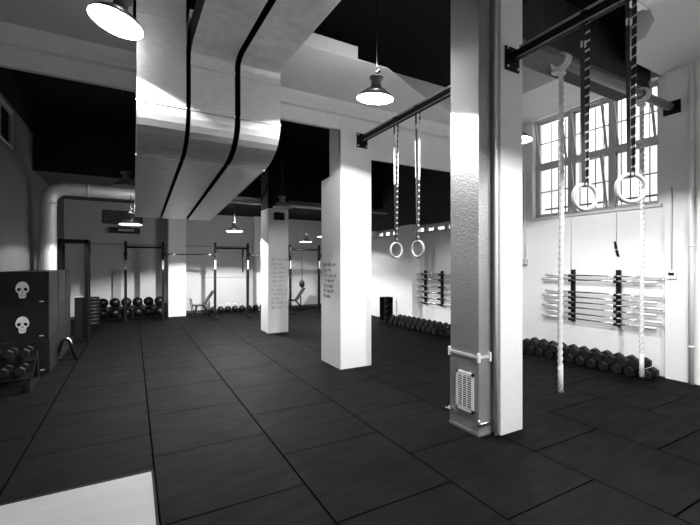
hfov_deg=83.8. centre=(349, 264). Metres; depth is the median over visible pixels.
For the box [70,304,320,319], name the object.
baseboard
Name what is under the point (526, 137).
pendant lamp
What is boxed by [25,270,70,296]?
box
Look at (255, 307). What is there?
kettlebell
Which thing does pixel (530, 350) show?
dumbbell
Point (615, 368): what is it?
dumbbell
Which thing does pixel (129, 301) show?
ball
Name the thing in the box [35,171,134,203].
ceiling
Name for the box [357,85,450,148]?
rail
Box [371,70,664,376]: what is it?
wall
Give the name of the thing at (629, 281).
barbell
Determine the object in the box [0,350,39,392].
dumbbell rack
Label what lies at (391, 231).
window
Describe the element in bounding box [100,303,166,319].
ball rack
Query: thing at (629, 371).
dumbbell
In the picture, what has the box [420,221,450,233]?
window
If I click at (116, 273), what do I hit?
trim
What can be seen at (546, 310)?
barbell
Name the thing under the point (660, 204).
trim
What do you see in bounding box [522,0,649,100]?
ceiling
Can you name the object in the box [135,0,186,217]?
duct
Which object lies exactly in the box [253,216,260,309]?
trim
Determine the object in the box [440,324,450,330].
dumbbell
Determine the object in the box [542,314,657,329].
barbell
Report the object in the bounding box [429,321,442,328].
dumbbell
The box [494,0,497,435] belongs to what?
conduit
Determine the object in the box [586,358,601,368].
dumbbell
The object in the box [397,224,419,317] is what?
pillar
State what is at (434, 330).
dumbbell
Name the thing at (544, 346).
dumbbell
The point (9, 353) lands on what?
dumbbell
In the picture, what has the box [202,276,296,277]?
trim
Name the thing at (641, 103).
rope
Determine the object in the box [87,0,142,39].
pendant lamp
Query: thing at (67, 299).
box
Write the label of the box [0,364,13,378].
dumbbell
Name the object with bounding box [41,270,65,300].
box
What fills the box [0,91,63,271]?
wall
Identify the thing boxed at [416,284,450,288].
barbell
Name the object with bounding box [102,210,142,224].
air vent
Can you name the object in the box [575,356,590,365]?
dumbbell
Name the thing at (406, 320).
dumbbell
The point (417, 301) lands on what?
barbell
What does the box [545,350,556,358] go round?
dumbbell
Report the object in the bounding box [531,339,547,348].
dumbbell
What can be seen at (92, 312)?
bumper plate
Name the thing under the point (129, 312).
ball
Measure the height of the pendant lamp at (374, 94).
1.472 m
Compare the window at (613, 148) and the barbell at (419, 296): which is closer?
the window at (613, 148)
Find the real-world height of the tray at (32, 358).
0.095 m
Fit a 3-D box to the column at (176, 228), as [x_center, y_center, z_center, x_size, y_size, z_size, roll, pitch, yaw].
[-5.638,-0.160,12.684,0.520,3.619,0.450,0,0,-29]
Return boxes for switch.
[614,212,618,256]
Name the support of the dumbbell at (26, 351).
on the dumbbell rack at (32, 358)
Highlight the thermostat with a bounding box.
[666,187,676,278]
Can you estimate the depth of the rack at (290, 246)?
13.38 m
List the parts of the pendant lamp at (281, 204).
lamp shade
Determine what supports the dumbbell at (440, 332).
on the floor
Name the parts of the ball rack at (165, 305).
rack frame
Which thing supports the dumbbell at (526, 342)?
on the dumbbell at (524, 349)
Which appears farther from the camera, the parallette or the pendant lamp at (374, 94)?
the parallette
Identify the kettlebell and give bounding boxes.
[217,304,223,312]
[225,303,230,311]
[232,303,237,311]
[239,303,244,310]
[252,302,258,310]
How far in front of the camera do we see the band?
12.56 m
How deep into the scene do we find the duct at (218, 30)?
4.12 m
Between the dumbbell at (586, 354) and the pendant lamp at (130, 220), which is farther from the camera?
the pendant lamp at (130, 220)
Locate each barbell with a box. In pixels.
[165,253,212,254]
[416,272,450,275]
[416,278,450,280]
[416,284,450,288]
[416,290,450,294]
[416,295,450,300]
[416,300,450,306]
[542,278,657,283]
[542,293,657,303]
[542,303,657,316]
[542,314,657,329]
[545,273,663,278]
[545,289,663,298]
[545,299,663,310]
[545,309,663,324]
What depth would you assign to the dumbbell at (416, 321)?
9.90 m
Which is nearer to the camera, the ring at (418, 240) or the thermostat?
the ring at (418, 240)
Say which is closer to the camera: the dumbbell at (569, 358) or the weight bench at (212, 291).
the dumbbell at (569, 358)
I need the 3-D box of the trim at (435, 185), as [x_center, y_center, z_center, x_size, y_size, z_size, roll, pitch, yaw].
[0.910,-2.225,12.751,0.310,2.250,7.200,0,0,-29]
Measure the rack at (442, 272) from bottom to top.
0.900 m
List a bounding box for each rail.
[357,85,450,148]
[505,0,630,73]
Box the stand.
[380,296,392,322]
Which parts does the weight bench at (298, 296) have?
bench frame, backrest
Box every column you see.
[167,218,185,316]
[261,130,291,333]
[321,116,370,369]
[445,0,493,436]
[490,0,521,435]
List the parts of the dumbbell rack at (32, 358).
frame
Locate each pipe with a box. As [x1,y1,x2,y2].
[230,200,386,214]
[522,171,527,264]
[688,62,694,384]
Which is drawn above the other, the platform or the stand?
the stand
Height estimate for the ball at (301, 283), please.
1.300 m
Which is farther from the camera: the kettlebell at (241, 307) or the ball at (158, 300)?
the kettlebell at (241, 307)
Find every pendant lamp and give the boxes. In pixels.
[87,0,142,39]
[111,91,134,188]
[119,194,141,225]
[227,203,241,231]
[273,192,291,208]
[300,233,311,241]
[357,0,392,103]
[522,131,531,143]
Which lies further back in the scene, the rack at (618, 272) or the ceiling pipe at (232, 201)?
the ceiling pipe at (232, 201)
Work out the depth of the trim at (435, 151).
5.95 m
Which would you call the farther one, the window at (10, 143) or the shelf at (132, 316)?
the shelf at (132, 316)
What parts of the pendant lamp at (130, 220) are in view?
lamp shade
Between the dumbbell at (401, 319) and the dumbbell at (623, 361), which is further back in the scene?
the dumbbell at (401, 319)
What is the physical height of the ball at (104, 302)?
0.290 m
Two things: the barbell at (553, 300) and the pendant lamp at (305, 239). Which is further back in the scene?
the pendant lamp at (305, 239)
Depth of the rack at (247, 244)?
12.55 m
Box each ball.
[100,298,108,307]
[100,309,108,318]
[109,298,119,306]
[109,308,119,317]
[121,298,131,306]
[121,308,131,316]
[132,297,142,305]
[134,307,142,316]
[143,297,153,305]
[143,307,153,315]
[154,296,161,304]
[154,306,161,314]
[299,280,304,287]
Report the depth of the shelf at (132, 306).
11.96 m
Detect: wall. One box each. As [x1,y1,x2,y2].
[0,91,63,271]
[64,199,320,316]
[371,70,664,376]
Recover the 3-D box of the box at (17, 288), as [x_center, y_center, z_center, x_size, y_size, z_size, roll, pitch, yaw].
[-5.041,0.358,6.119,0.631,0.515,0.805,0,0,-29]
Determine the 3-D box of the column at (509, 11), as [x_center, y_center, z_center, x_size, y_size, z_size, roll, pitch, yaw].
[1.463,-0.825,4.075,0.320,4.949,0.540,0,0,-29]
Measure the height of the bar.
0.190 m
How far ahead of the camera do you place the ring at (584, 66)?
3.20 m
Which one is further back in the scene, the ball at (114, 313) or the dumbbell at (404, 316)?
the ball at (114, 313)
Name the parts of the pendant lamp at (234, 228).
lamp shade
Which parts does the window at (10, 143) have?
sash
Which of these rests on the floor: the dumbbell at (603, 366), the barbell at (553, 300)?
the dumbbell at (603, 366)
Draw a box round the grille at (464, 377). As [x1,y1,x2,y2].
[456,369,473,413]
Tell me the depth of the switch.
6.31 m
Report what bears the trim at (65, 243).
attached to the wall at (82, 218)
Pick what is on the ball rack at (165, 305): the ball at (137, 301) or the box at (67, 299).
the ball at (137, 301)
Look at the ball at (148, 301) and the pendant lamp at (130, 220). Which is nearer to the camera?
the pendant lamp at (130, 220)
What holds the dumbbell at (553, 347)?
on the dumbbell at (548, 353)
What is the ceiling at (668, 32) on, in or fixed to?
attached to the wall at (589, 239)
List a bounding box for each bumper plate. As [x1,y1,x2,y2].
[91,297,99,300]
[91,300,99,304]
[91,304,99,307]
[91,307,99,311]
[91,310,99,314]
[91,314,99,318]
[91,317,99,321]
[91,321,99,325]
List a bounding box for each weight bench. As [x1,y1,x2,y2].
[189,290,213,316]
[288,287,304,309]
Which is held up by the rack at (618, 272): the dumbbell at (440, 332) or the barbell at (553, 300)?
the barbell at (553, 300)
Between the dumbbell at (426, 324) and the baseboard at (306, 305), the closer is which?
the dumbbell at (426, 324)
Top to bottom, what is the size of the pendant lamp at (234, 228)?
0.850 m
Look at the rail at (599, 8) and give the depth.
3.39 m
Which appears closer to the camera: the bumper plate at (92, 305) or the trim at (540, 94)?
the trim at (540, 94)
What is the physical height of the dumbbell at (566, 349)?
0.166 m
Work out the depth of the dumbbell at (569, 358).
6.54 m
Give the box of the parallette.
[58,337,77,359]
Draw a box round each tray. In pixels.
[0,352,37,364]
[0,370,33,382]
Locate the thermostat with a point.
(671, 274)
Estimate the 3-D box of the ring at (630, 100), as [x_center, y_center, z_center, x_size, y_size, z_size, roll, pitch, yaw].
[2.098,-1.273,2.913,0.236,1.634,0.090,0,0,5]
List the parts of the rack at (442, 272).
hook rail, hook rail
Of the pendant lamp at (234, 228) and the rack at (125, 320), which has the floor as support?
the rack at (125, 320)
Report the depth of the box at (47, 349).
5.89 m
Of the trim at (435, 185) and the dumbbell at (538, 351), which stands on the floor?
the dumbbell at (538, 351)
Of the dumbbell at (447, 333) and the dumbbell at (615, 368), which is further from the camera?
the dumbbell at (447, 333)
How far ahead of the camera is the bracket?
5.57 m
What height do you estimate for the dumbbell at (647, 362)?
0.166 m
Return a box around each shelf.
[100,305,165,308]
[100,315,165,319]
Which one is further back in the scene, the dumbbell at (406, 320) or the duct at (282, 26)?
the dumbbell at (406, 320)
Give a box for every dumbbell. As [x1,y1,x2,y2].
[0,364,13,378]
[2,347,17,359]
[14,363,29,376]
[19,346,33,357]
[395,315,406,321]
[399,316,411,322]
[404,317,415,323]
[409,317,420,324]
[414,318,426,325]
[419,319,431,326]
[424,320,436,327]
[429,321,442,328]
[432,328,437,333]
[435,322,448,329]
[438,328,450,335]
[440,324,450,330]
[444,330,450,336]
[522,337,538,346]
[522,344,526,352]
[527,346,534,354]
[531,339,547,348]
[535,348,546,356]
[540,340,556,350]
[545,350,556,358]
[549,342,565,352]
[562,344,577,354]
[565,354,578,362]
[570,346,588,356]
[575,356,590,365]
[581,348,600,359]
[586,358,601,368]
[593,350,612,361]
[598,361,615,370]
[604,352,623,364]
[611,363,628,373]
[617,355,637,367]
[624,366,638,376]
[631,357,651,370]
[638,367,658,379]
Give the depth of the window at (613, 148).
6.65 m
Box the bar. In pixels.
[522,39,680,116]
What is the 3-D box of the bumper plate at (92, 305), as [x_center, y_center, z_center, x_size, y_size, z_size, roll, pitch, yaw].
[-7.165,1.125,10.775,0.430,0.095,0.430,0,0,-29]
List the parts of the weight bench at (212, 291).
bench frame, backrest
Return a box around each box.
[0,271,57,306]
[0,301,57,342]
[0,332,57,374]
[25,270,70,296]
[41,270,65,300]
[58,325,65,361]
[65,296,69,324]
[66,321,69,350]
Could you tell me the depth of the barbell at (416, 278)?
9.97 m
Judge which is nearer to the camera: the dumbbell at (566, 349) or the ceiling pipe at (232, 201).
the dumbbell at (566, 349)
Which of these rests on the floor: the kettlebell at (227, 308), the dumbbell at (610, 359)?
the kettlebell at (227, 308)
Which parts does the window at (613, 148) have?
tilted sash, sash, sash, tilted sash, tilted sash, sash, sash, tilted sash, sash, sash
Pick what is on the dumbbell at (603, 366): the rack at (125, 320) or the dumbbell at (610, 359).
the dumbbell at (610, 359)
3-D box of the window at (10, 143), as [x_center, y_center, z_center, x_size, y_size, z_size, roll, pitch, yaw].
[-4.853,-2.310,4.938,0.080,0.680,4.150,0,0,-29]
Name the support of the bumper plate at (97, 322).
on the floor
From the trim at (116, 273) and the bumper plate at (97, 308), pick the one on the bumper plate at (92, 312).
the bumper plate at (97, 308)
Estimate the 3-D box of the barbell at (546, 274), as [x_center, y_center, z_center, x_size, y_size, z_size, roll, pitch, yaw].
[4.118,0.180,6.503,0.064,0.064,1.850,0,0,-29]
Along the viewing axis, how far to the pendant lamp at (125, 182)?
6.24 m
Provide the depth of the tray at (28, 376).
5.11 m
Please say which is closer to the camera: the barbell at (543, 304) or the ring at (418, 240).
the ring at (418, 240)
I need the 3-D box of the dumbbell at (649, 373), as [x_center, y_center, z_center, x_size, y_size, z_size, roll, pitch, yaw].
[4.336,1.578,5.663,0.325,0.166,0.144,0,0,-29]
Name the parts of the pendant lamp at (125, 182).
lamp shade, cord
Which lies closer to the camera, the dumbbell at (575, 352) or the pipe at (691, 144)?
the pipe at (691, 144)
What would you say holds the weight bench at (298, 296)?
on the floor
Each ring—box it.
[389,116,402,257]
[411,104,424,257]
[571,9,598,210]
[614,0,647,203]
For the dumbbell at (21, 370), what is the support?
on the dumbbell rack at (32, 358)
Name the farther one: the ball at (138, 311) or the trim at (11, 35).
the ball at (138, 311)
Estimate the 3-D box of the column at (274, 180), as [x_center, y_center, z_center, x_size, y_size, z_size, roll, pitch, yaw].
[-1.808,-0.825,9.751,0.644,4.949,0.720,0,0,-29]
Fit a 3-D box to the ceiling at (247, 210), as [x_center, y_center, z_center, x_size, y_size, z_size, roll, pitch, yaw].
[-2.155,-1.935,12.820,5.600,0.330,4.100,0,0,-29]
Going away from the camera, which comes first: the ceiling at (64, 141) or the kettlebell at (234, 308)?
the ceiling at (64, 141)
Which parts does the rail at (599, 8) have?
mounting plate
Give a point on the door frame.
(82, 304)
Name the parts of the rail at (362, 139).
mounting plate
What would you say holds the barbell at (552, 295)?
on the rack at (618, 272)
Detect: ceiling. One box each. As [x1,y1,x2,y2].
[11,0,630,150]
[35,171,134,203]
[217,190,381,220]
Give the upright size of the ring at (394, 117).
1.998 m
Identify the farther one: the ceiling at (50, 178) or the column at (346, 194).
the ceiling at (50, 178)
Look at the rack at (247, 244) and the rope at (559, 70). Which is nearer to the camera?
the rope at (559, 70)
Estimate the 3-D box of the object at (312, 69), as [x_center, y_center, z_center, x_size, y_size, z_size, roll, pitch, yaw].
[-0.861,-2.560,5.043,7.000,0.020,1.250,0,0,-29]
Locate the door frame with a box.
[58,239,90,342]
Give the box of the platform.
[0,469,158,524]
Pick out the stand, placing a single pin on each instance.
(383, 303)
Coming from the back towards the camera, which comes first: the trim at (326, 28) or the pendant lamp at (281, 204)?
the pendant lamp at (281, 204)
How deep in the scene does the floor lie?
3.84 m
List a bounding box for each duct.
[39,182,134,269]
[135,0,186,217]
[161,0,267,218]
[187,0,340,220]
[630,0,660,11]
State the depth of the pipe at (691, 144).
5.38 m
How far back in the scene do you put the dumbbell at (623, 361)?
5.83 m
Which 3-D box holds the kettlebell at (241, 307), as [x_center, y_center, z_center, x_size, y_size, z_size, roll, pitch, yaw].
[-3.860,1.500,13.931,0.230,0.299,0.230,0,0,-29]
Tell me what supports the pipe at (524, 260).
attached to the wall at (589, 239)
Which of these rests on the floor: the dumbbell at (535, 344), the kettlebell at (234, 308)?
the kettlebell at (234, 308)
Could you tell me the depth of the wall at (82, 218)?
13.27 m
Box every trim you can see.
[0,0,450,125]
[0,21,450,138]
[0,45,450,171]
[0,67,32,132]
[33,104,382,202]
[65,243,320,248]
[113,270,120,316]
[133,0,333,38]
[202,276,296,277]
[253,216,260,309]
[304,33,357,58]
[371,162,450,231]
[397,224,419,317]
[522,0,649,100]
[522,66,602,124]
[529,203,661,220]
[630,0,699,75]
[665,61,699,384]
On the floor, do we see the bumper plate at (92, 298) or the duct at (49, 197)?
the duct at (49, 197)
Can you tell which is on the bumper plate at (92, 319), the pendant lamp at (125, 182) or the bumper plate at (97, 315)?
the bumper plate at (97, 315)
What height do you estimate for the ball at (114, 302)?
0.290 m
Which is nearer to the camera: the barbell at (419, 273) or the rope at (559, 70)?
the rope at (559, 70)
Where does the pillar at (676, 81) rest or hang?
attached to the wall at (589, 239)
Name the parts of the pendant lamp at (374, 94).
lamp shade, cord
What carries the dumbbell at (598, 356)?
on the dumbbell at (603, 366)
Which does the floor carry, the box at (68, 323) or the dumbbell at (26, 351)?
the box at (68, 323)
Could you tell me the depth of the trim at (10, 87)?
6.89 m
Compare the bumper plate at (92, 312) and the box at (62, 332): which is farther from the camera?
the bumper plate at (92, 312)
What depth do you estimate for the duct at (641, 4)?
3.92 m
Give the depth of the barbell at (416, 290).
10.01 m
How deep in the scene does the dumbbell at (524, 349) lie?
7.31 m
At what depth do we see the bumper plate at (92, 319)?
10.68 m
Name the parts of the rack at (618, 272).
hook rail, hook rail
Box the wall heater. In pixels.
[109,227,139,233]
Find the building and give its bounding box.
[449,145,656,227]
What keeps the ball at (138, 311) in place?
on the ball rack at (165, 305)
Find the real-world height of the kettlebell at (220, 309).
0.299 m
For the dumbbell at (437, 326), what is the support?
on the dumbbell at (440, 332)
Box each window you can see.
[0,95,13,150]
[377,229,394,237]
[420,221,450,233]
[533,80,657,217]
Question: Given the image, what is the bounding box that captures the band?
[242,248,243,271]
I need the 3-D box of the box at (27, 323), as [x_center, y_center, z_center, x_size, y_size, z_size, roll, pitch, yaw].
[-5.041,0.875,6.119,0.631,0.515,0.805,0,0,-29]
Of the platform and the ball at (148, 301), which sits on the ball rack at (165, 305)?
the ball at (148, 301)
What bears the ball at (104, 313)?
on the ball rack at (165, 305)
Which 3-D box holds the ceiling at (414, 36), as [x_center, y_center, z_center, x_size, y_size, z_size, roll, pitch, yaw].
[0.728,-3.375,3.936,9.200,0.150,14.170,0,0,-29]
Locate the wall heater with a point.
(111, 229)
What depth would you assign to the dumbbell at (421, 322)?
9.73 m
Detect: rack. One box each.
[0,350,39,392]
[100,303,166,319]
[122,241,165,322]
[211,243,251,318]
[288,245,320,313]
[422,271,443,306]
[568,269,621,326]
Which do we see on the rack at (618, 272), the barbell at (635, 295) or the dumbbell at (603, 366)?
the barbell at (635, 295)
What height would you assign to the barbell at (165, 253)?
0.050 m
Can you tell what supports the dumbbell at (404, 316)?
on the dumbbell
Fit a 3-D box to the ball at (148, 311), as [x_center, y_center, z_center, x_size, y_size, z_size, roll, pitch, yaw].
[-6.358,1.465,12.312,0.290,0.290,0.290,0,0,-29]
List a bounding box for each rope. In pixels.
[551,52,571,392]
[636,87,651,376]
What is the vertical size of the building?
5.200 m
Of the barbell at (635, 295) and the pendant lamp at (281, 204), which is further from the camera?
the pendant lamp at (281, 204)
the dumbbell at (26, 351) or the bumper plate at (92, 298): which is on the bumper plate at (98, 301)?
the bumper plate at (92, 298)
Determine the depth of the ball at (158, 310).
12.36 m
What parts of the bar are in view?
wall plate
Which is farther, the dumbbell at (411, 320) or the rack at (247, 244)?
the rack at (247, 244)
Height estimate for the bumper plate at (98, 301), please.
0.095 m
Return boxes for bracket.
[664,101,677,112]
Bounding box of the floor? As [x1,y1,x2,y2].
[0,306,699,524]

